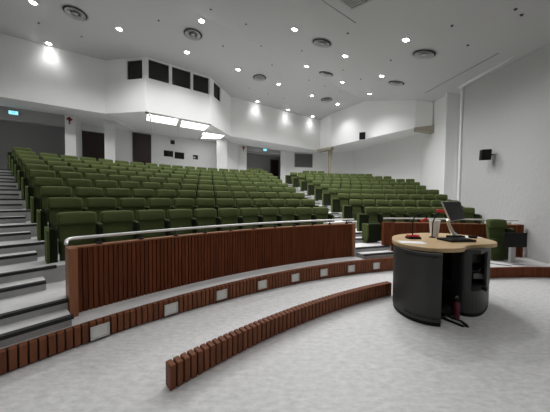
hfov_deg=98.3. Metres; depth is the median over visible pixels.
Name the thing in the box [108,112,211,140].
trim
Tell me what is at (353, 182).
seat
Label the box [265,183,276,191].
seat
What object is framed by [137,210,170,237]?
seat
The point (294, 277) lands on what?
step light
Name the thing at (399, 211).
seat
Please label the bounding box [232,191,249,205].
seat
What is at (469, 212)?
seat
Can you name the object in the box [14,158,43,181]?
seat
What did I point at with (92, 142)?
door
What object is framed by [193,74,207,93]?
window
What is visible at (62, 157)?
seat
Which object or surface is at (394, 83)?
ceiling vent
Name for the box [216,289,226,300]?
step light
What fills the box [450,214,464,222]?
seat
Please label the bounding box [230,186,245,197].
seat
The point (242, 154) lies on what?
wall column
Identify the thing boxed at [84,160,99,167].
seat
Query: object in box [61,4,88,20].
ceiling vent
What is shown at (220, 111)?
wall
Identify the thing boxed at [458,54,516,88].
crown molding
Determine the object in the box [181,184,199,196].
seat
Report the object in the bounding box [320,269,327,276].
step light
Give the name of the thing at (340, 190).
seat
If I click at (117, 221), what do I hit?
seat
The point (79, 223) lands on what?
seat
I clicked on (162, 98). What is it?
wall
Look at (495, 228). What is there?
seat
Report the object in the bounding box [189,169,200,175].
seat
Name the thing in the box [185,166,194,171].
seat
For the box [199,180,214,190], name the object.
seat
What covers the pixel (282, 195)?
seat
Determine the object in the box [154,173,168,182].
seat
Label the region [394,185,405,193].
seat
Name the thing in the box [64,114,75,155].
wall column
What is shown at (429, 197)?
seat
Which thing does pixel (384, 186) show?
seat
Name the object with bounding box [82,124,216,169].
wall
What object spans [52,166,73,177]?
seat
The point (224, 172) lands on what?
seat
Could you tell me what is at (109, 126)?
wall column
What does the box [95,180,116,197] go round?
seat
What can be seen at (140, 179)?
seat
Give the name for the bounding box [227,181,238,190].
seat
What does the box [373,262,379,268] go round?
step light
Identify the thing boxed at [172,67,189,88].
window
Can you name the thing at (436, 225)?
cup stack
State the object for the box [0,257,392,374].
slatted riser
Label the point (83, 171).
seat
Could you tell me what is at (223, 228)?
seat cushion
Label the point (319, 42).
ceiling vent
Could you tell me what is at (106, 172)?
seat
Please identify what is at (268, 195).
seat
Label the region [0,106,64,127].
beam
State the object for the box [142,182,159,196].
seat
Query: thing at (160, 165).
seat
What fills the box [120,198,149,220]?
seat
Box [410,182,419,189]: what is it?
seat
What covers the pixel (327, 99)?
ceiling vent
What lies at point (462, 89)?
trim
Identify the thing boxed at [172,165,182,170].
seat
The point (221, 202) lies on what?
seat
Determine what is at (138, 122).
ceiling
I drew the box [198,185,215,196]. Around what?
seat
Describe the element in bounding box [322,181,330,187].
seat
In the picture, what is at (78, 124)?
wall
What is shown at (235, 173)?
seat
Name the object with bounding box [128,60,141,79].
window
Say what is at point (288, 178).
seat
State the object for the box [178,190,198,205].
seat
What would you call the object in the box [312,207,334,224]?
seat
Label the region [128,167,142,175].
seat
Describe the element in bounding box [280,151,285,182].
wall column
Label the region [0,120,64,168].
wall
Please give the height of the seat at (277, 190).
0.950 m
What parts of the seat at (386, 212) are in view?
backrest, armrest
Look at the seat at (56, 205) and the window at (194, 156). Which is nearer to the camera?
the seat at (56, 205)
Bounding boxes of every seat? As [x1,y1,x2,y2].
[7,147,30,169]
[8,150,35,169]
[11,154,38,174]
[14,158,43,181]
[17,163,48,189]
[21,170,55,198]
[25,177,66,209]
[30,186,76,222]
[36,197,87,240]
[39,153,57,159]
[42,156,60,164]
[44,211,102,263]
[47,161,67,170]
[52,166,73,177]
[59,172,81,185]
[60,155,77,161]
[64,158,80,166]
[66,179,91,196]
[70,163,88,171]
[75,187,106,210]
[77,168,96,178]
[80,157,95,163]
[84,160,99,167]
[85,173,105,186]
[86,198,120,222]
[91,164,107,173]
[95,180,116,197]
[98,159,112,164]
[99,169,116,179]
[101,210,139,242]
[102,162,116,169]
[106,188,133,206]
[108,175,126,187]
[110,166,125,174]
[115,160,128,165]
[119,163,132,170]
[119,171,135,180]
[120,181,139,196]
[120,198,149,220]
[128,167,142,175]
[129,176,146,188]
[131,162,143,167]
[133,189,157,206]
[135,165,147,171]
[137,172,152,181]
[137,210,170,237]
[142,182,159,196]
[144,169,157,176]
[145,163,157,168]
[148,198,175,218]
[149,166,161,172]
[149,177,164,188]
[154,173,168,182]
[156,189,179,205]
[159,164,170,169]
[160,170,172,177]
[162,183,178,196]
[163,167,174,173]
[167,178,181,189]
[167,209,197,235]
[170,174,183,183]
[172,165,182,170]
[173,198,198,217]
[174,171,185,178]
[176,168,187,174]
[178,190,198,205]
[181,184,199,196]
[183,179,197,189]
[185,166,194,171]
[185,175,198,184]
[188,172,198,179]
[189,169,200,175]
[194,208,221,232]
[196,167,206,173]
[196,198,218,216]
[197,191,216,205]
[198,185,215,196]
[199,176,212,184]
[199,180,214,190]
[200,173,212,180]
[201,170,212,176]
[213,173,224,180]
[213,177,226,185]
[213,180,228,190]
[214,185,231,197]
[215,191,234,205]
[216,198,237,208]
[218,208,242,230]
[223,171,232,177]
[225,174,234,177]
[225,177,236,180]
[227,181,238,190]
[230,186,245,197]
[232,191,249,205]
[234,172,242,177]
[235,199,255,215]
[236,175,245,180]
[238,178,248,185]
[239,208,262,228]
[240,182,251,191]
[244,186,256,197]
[247,175,256,181]
[248,192,265,204]
[249,178,259,185]
[253,182,264,191]
[253,199,271,214]
[258,176,266,181]
[258,187,269,197]
[259,207,281,227]
[261,179,270,183]
[263,192,279,204]
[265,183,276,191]
[268,176,277,182]
[270,199,288,214]
[271,187,282,197]
[272,179,281,183]
[277,183,287,191]
[278,192,293,204]
[278,207,299,226]
[284,187,298,197]
[285,172,297,183]
[286,199,303,213]
[292,175,305,186]
[292,193,307,204]
[296,207,316,224]
[300,177,313,190]
[301,199,319,213]
[307,181,321,194]
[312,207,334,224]
[314,184,329,199]
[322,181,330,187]
[322,188,338,205]
[331,184,339,188]
[331,193,350,212]
[332,181,340,188]
[339,189,351,198]
[341,181,351,188]
[341,185,350,192]
[342,199,364,220]
[350,189,362,198]
[350,194,363,204]
[351,181,361,188]
[351,185,360,192]
[357,207,382,230]
[361,189,373,198]
[361,194,375,204]
[362,185,371,193]
[362,223,381,242]
[363,200,378,206]
[371,189,384,194]
[372,185,382,193]
[373,194,387,199]
[376,200,391,206]
[378,207,395,221]
[380,182,388,188]
[382,189,392,193]
[383,185,393,193]
[385,194,399,202]
[389,200,405,206]
[390,182,398,188]
[391,207,408,221]
[393,189,403,194]
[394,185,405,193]
[396,179,404,184]
[397,194,411,204]
[400,182,408,189]
[403,200,418,206]
[404,207,422,221]
[405,185,416,189]
[405,189,415,198]
[406,179,414,184]
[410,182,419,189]
[410,194,424,204]
[416,185,427,193]
[416,189,426,194]
[417,200,432,206]
[417,207,436,221]
[422,194,437,205]
[428,190,438,196]
[431,200,442,206]
[431,207,446,222]
[435,194,450,200]
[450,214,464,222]
[462,207,481,222]
[486,219,515,260]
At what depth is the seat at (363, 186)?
11.06 m
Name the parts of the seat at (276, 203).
backrest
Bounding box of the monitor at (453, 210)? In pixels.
[441,201,465,234]
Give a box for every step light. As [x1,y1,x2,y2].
[90,322,109,340]
[164,302,177,315]
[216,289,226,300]
[258,280,266,289]
[291,273,298,281]
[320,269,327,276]
[348,265,354,271]
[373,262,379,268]
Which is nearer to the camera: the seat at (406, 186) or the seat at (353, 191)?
the seat at (353, 191)
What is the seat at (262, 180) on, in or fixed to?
on the floor at (54, 289)
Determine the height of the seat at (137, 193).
0.950 m
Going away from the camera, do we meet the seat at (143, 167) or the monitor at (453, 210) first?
the monitor at (453, 210)
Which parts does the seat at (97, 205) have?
backrest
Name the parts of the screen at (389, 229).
post, handrail, post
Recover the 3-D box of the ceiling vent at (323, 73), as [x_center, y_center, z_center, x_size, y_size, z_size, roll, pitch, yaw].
[2.246,-5.820,10.482,0.678,0.211,0.649,-1,3,-45]
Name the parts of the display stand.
post, foot plate, display panel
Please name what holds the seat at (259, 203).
on the floor at (54, 289)
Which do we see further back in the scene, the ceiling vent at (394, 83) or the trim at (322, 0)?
the ceiling vent at (394, 83)
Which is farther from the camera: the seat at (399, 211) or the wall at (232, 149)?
the wall at (232, 149)
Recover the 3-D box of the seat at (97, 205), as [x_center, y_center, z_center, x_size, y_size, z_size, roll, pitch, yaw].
[-3.396,0.308,4.731,0.318,0.950,0.534,2,3,44]
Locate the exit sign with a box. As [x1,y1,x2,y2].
[8,110,18,115]
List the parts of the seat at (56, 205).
panel, armrest, backrest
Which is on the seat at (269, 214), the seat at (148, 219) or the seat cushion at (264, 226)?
the seat cushion at (264, 226)
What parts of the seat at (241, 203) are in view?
backrest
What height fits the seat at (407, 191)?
0.950 m
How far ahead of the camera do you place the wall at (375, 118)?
13.49 m
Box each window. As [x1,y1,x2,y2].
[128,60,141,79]
[148,59,168,82]
[163,149,173,157]
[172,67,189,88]
[174,151,184,159]
[192,154,198,159]
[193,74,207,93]
[214,83,219,100]
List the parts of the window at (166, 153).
pane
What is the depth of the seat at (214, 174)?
10.79 m
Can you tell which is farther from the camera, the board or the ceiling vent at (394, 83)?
the board
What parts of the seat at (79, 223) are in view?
panel, armrest, backrest, armrest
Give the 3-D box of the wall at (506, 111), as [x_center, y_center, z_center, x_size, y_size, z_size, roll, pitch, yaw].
[5.301,-1.635,1.664,0.200,6.750,14.684,1,2,13]
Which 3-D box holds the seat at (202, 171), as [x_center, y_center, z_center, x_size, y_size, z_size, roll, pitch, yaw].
[-3.271,-1.258,11.400,0.533,0.950,0.318,-1,2,-30]
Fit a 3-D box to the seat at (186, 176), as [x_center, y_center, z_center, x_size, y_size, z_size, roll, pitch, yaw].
[-3.238,-0.742,9.366,0.531,0.950,0.318,-1,2,-33]
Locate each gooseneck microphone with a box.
[405,213,427,238]
[429,209,444,237]
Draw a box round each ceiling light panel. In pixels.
[145,113,179,124]
[178,119,209,130]
[199,131,225,138]
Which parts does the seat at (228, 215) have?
backrest, armrest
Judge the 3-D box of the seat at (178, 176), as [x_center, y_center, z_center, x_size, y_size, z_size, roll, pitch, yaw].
[-3.686,-0.736,9.063,0.531,0.950,0.318,-1,2,-35]
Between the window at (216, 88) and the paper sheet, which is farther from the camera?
the window at (216, 88)
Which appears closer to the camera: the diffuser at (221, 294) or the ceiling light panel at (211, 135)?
the diffuser at (221, 294)
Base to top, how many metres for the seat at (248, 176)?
0.950 m
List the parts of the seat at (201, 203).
backrest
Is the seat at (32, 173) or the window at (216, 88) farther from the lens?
the window at (216, 88)
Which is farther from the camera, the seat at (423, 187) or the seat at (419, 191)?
the seat at (423, 187)
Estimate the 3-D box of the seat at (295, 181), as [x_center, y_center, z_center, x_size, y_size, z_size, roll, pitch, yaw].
[1.347,-1.278,13.239,0.808,0.950,0.318,0,2,-13]
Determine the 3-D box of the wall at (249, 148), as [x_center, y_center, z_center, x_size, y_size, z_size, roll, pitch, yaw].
[-0.789,-3.886,16.787,2.802,0.320,0.250,-1,2,-35]
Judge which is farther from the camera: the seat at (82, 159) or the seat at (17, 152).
the seat at (82, 159)
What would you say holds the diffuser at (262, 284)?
attached to the step light at (262, 284)
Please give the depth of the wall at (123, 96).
9.81 m
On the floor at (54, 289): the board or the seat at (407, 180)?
the seat at (407, 180)
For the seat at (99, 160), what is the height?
0.950 m
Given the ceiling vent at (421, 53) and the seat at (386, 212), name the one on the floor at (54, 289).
the seat at (386, 212)
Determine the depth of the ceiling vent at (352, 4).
5.29 m
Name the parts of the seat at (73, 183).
backrest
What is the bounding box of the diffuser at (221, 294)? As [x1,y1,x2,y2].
[218,291,225,298]
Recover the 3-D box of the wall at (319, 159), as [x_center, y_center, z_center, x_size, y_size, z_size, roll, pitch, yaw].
[2.417,-2.736,18.245,3.424,2.658,0.200,0,2,-9]
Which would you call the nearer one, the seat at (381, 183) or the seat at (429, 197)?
the seat at (429, 197)
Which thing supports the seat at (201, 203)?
on the floor at (54, 289)
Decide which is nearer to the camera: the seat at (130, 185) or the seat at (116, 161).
the seat at (130, 185)
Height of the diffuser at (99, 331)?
0.106 m
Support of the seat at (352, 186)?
on the floor at (54, 289)
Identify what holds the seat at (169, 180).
on the floor at (54, 289)
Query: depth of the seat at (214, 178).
9.91 m
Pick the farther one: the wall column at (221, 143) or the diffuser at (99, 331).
the wall column at (221, 143)
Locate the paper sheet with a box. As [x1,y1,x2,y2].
[398,241,426,243]
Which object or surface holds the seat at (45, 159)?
on the floor at (54, 289)
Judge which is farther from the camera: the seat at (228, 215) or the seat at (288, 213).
the seat at (288, 213)
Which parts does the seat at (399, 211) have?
backrest, armrest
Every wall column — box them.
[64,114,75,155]
[104,120,114,162]
[217,139,226,170]
[239,145,246,171]
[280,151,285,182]
[328,150,332,172]
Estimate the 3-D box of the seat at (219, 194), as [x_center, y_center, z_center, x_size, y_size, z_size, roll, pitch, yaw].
[-1.548,0.015,7.324,0.534,0.950,0.318,-1,2,-32]
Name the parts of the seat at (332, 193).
backrest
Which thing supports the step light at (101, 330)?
attached to the slatted riser at (13, 357)
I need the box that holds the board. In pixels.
[294,153,312,167]
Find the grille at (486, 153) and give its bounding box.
[482,149,491,159]
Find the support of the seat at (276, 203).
on the floor at (54, 289)
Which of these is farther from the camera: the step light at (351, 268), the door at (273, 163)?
the door at (273, 163)
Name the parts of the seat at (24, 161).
panel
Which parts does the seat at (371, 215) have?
panel, backrest, armrest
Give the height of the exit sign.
0.154 m
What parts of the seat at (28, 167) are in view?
panel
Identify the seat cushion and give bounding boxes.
[49,222,57,229]
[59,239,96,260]
[103,235,133,242]
[142,232,164,237]
[171,230,192,235]
[198,228,216,232]
[222,227,238,230]
[243,226,258,228]
[263,225,277,227]
[352,212,361,220]
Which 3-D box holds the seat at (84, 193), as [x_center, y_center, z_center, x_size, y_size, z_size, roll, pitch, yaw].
[-4.077,0.059,5.289,0.318,0.950,0.534,2,3,44]
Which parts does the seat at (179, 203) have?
backrest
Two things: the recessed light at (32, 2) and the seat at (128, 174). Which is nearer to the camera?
the recessed light at (32, 2)
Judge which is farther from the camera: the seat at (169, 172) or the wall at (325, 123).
the wall at (325, 123)
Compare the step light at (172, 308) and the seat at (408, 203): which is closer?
the step light at (172, 308)
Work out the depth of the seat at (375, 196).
9.28 m
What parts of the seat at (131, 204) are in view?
backrest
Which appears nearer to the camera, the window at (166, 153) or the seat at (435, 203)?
the seat at (435, 203)
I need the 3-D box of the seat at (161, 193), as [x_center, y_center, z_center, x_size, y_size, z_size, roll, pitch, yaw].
[-2.874,0.034,6.383,0.534,0.950,0.318,-1,2,-39]
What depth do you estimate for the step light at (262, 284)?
4.20 m
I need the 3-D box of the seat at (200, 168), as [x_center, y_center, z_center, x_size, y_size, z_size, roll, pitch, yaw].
[-3.715,-1.512,12.156,0.561,0.950,0.318,-1,2,-30]
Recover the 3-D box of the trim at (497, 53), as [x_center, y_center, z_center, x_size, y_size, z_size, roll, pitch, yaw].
[6.107,-4.400,8.173,0.040,0.864,4.310,1,2,10]
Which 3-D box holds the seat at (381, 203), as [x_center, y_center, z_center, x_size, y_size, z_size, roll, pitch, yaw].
[3.816,0.252,8.365,0.473,0.950,0.318,0,2,-8]
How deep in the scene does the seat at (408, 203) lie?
8.47 m
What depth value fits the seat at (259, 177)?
11.70 m
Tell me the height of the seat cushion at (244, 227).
0.360 m
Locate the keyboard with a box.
[437,237,475,241]
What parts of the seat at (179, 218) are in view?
backrest, armrest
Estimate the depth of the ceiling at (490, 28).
7.65 m
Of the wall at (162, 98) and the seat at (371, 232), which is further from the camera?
the wall at (162, 98)
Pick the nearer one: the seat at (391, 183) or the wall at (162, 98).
the wall at (162, 98)
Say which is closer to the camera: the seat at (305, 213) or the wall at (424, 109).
the seat at (305, 213)
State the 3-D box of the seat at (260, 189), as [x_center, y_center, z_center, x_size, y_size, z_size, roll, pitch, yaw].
[-0.364,-0.253,8.951,0.533,0.950,0.318,0,2,-25]
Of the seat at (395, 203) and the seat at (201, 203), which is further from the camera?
the seat at (395, 203)
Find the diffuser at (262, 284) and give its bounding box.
[259,281,265,287]
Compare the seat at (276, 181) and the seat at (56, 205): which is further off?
the seat at (276, 181)
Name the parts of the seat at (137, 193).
backrest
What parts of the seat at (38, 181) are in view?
panel, backrest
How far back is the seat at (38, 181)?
5.29 m
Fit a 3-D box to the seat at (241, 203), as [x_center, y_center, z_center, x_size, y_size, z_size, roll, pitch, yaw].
[-0.840,0.265,6.728,0.534,0.950,0.318,-1,2,-31]
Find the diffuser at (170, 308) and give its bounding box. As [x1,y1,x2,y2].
[166,304,175,313]
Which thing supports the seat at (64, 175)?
on the floor at (54, 289)
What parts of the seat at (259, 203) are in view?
backrest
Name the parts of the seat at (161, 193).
backrest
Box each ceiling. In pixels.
[0,0,549,119]
[0,98,421,156]
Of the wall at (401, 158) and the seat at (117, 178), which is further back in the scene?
the wall at (401, 158)
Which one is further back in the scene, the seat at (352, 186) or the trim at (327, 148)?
the trim at (327, 148)
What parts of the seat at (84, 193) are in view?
backrest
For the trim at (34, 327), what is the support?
attached to the floor at (54, 289)
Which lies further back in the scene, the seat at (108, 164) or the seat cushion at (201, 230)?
the seat at (108, 164)
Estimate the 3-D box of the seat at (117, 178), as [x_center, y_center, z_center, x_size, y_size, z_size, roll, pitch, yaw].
[-4.676,-0.457,7.149,0.531,0.950,0.318,-1,2,-42]
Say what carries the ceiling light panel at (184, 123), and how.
attached to the ceiling at (138, 122)
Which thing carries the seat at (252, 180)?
on the floor at (54, 289)
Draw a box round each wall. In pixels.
[0,33,105,114]
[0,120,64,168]
[64,218,355,316]
[76,119,81,159]
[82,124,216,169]
[105,56,146,114]
[145,56,209,124]
[208,77,230,135]
[227,141,238,170]
[229,97,319,150]
[247,146,280,155]
[247,153,279,178]
[286,152,326,175]
[320,114,330,148]
[327,151,353,173]
[331,100,415,146]
[354,134,421,181]
[415,100,432,126]
[420,94,458,199]
[460,43,549,264]
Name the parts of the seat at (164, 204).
backrest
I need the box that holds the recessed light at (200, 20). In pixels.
[198,18,204,23]
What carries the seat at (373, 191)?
on the floor at (54, 289)
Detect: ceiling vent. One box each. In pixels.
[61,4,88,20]
[182,27,202,40]
[252,74,266,80]
[311,38,331,47]
[318,71,333,76]
[320,97,332,101]
[339,0,372,9]
[388,81,404,85]
[411,49,437,58]
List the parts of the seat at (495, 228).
backrest, seat, armrest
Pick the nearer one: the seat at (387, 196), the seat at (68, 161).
the seat at (68, 161)
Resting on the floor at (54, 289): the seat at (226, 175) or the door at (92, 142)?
the seat at (226, 175)
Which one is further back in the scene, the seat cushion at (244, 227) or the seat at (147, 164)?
the seat at (147, 164)
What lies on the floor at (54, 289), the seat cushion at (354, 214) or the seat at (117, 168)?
the seat at (117, 168)
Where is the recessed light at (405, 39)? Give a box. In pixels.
[401,37,410,41]
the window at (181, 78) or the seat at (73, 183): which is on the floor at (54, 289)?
the seat at (73, 183)
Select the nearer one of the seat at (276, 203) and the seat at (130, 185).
the seat at (130, 185)
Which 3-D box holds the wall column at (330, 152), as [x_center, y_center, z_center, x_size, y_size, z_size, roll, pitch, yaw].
[3.823,-2.668,16.492,0.240,2.658,0.300,0,2,0]
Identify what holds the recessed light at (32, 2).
in the ceiling at (490, 28)
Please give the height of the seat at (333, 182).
0.950 m
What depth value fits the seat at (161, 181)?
7.85 m
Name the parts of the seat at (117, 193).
backrest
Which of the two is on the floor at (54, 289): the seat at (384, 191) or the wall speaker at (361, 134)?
the seat at (384, 191)
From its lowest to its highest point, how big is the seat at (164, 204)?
0.950 m
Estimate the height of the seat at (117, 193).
0.950 m
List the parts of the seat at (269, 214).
backrest, armrest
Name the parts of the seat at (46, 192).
panel, backrest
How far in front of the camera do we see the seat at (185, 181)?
8.47 m
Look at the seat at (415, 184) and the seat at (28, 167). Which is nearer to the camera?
the seat at (28, 167)
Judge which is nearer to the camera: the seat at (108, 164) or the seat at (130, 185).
the seat at (130, 185)
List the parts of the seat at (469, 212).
backrest, armrest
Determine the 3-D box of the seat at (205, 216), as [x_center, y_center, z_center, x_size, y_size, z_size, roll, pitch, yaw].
[-1.486,0.533,5.240,0.535,0.950,0.318,-1,2,-37]
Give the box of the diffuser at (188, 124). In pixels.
[181,121,207,129]
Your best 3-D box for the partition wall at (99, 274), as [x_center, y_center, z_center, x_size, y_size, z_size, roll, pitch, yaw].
[-0.330,0.791,4.441,5.406,0.918,0.509,-1,2,-35]
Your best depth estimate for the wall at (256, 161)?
19.04 m
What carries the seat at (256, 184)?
on the floor at (54, 289)
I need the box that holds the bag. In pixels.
[441,302,468,327]
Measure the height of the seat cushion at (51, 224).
0.360 m
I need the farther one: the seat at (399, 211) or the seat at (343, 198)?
the seat at (343, 198)
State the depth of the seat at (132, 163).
10.52 m
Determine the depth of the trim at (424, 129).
11.35 m
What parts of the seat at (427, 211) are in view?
backrest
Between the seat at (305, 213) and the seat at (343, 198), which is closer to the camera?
the seat at (305, 213)
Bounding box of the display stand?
[503,233,526,264]
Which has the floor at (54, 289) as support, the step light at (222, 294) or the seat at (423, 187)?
the seat at (423, 187)
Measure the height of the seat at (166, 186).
0.950 m
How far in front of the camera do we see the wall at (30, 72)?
9.04 m
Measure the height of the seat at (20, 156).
0.950 m
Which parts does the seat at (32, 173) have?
panel, backrest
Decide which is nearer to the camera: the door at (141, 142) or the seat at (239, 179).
the seat at (239, 179)
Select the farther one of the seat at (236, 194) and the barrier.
the seat at (236, 194)
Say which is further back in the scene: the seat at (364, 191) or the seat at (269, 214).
the seat at (364, 191)
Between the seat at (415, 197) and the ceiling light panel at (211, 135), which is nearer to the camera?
the seat at (415, 197)
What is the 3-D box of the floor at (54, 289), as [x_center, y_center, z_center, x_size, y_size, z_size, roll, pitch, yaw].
[-4.087,0.029,11.751,28.746,2.562,22.215,0,2,0]
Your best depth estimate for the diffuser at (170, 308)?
3.22 m
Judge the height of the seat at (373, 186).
0.950 m
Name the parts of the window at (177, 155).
pane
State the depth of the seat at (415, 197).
9.37 m
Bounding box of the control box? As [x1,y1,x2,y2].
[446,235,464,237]
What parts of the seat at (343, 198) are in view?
backrest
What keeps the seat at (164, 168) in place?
on the floor at (54, 289)
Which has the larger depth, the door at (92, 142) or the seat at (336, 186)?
the door at (92, 142)
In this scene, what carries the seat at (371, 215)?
on the floor at (54, 289)
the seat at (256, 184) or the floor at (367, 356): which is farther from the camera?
the seat at (256, 184)
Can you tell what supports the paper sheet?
on the desk
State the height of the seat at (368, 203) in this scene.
0.950 m
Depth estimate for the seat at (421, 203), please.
8.49 m
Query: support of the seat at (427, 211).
on the floor at (54, 289)
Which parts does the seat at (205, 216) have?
backrest, armrest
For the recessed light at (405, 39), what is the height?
0.084 m
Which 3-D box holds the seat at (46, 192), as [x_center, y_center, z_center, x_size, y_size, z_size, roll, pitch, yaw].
[-4.489,0.070,4.838,0.345,0.950,0.670,2,2,42]
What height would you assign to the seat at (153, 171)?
0.950 m
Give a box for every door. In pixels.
[82,131,104,160]
[132,132,150,164]
[270,159,277,176]
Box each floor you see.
[0,170,549,348]
[0,270,549,411]
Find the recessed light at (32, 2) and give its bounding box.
[27,0,38,5]
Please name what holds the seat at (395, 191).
on the floor at (54, 289)
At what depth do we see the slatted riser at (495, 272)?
4.93 m
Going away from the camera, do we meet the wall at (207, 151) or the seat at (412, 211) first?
the seat at (412, 211)
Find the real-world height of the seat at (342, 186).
0.950 m
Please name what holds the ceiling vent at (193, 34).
in the ceiling at (490, 28)
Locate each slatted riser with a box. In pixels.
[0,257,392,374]
[490,267,549,277]
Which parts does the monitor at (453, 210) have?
support arm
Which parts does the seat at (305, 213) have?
backrest, armrest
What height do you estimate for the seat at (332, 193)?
0.950 m
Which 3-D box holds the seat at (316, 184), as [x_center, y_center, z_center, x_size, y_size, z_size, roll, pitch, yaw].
[1.936,-0.769,11.577,0.808,0.950,0.318,0,2,-13]
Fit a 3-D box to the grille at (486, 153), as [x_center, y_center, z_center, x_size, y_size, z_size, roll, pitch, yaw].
[6.212,-1.508,6.968,0.216,0.285,0.041,1,2,21]
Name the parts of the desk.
panel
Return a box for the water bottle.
[453,296,459,318]
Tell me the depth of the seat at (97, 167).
8.24 m
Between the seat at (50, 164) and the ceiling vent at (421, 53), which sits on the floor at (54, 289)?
the seat at (50, 164)
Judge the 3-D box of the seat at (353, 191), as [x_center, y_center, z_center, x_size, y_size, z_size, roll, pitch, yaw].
[3.435,-0.257,10.081,0.473,0.950,0.318,0,2,-9]
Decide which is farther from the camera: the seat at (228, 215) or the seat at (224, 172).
the seat at (224, 172)
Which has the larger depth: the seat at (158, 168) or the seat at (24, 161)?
the seat at (158, 168)
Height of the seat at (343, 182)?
0.950 m
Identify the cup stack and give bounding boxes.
[429,219,440,236]
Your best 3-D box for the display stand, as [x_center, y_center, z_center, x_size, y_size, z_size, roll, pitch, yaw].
[5.272,0.929,5.236,0.510,0.685,0.210,0,2,-2]
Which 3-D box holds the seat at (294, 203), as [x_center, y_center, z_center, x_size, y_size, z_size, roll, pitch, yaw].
[0.610,0.254,7.465,0.534,0.950,0.318,0,2,-23]
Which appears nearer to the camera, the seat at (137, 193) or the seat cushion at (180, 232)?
the seat cushion at (180, 232)
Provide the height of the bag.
0.123 m
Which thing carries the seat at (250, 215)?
on the floor at (54, 289)
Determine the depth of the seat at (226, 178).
10.16 m
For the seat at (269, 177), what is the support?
on the floor at (54, 289)
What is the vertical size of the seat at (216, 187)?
0.950 m
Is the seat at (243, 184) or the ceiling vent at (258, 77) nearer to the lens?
the seat at (243, 184)
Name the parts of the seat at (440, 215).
backrest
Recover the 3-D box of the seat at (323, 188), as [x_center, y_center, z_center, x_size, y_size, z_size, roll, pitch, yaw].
[2.143,-0.514,10.725,0.808,0.950,0.318,0,2,-13]
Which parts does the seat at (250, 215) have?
backrest, armrest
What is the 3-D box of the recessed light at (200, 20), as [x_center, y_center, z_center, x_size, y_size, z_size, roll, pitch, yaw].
[-2.360,-5.943,7.644,0.240,0.041,0.240,0,2,0]
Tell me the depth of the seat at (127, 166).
9.54 m
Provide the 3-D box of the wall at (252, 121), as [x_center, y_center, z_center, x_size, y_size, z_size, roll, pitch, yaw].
[0.337,-5.143,15.406,6.973,2.300,0.200,-1,2,-34]
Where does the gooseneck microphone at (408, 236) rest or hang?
on the desk
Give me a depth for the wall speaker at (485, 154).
6.97 m
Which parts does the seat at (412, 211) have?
backrest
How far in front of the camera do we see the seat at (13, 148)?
8.56 m
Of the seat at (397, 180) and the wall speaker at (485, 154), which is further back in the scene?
the seat at (397, 180)
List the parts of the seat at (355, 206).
backrest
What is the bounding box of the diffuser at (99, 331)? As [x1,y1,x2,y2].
[93,325,107,337]
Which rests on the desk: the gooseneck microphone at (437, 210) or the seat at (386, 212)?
the gooseneck microphone at (437, 210)
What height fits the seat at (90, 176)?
0.950 m
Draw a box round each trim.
[0,169,393,340]
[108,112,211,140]
[317,147,333,152]
[322,0,355,22]
[414,125,434,133]
[425,53,498,92]
[457,87,463,201]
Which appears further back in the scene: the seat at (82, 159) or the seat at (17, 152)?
the seat at (82, 159)
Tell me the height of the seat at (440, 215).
0.950 m
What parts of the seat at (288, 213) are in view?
backrest, armrest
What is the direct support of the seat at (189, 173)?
on the floor at (54, 289)
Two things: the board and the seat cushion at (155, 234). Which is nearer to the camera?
the seat cushion at (155, 234)
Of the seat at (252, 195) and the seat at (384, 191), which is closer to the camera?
the seat at (252, 195)
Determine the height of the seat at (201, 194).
0.950 m
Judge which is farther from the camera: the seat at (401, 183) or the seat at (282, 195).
the seat at (401, 183)
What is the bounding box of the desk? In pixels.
[392,233,496,326]
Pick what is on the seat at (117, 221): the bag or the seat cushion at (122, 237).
the seat cushion at (122, 237)
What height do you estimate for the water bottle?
0.307 m
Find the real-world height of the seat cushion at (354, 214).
0.360 m
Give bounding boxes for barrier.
[166,281,391,390]
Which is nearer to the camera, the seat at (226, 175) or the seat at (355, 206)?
the seat at (355, 206)
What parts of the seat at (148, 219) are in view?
backrest, armrest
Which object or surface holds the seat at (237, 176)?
on the floor at (54, 289)
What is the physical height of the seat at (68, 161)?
0.950 m
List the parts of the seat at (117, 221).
backrest, armrest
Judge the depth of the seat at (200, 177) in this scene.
9.65 m
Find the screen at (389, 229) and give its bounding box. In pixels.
[381,218,523,256]
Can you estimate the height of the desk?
0.980 m
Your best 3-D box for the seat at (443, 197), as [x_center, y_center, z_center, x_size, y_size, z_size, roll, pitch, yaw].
[6.594,0.019,9.324,0.508,0.950,0.345,1,2,4]
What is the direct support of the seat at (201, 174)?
on the floor at (54, 289)
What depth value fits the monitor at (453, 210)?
3.75 m
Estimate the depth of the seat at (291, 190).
9.36 m
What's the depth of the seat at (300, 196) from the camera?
8.52 m
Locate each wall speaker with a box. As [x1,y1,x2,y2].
[359,132,365,139]
[479,149,493,159]
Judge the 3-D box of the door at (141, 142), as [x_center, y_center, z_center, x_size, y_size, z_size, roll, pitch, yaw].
[-7.174,-2.608,12.832,0.880,2.588,0.102,-1,2,-33]
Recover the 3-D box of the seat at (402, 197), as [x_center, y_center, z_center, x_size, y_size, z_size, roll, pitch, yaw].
[5.093,0.005,9.358,0.473,0.950,0.318,0,2,-2]
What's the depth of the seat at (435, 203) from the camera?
8.49 m
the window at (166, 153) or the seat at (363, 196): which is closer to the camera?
the seat at (363, 196)
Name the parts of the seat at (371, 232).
panel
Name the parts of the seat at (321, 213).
backrest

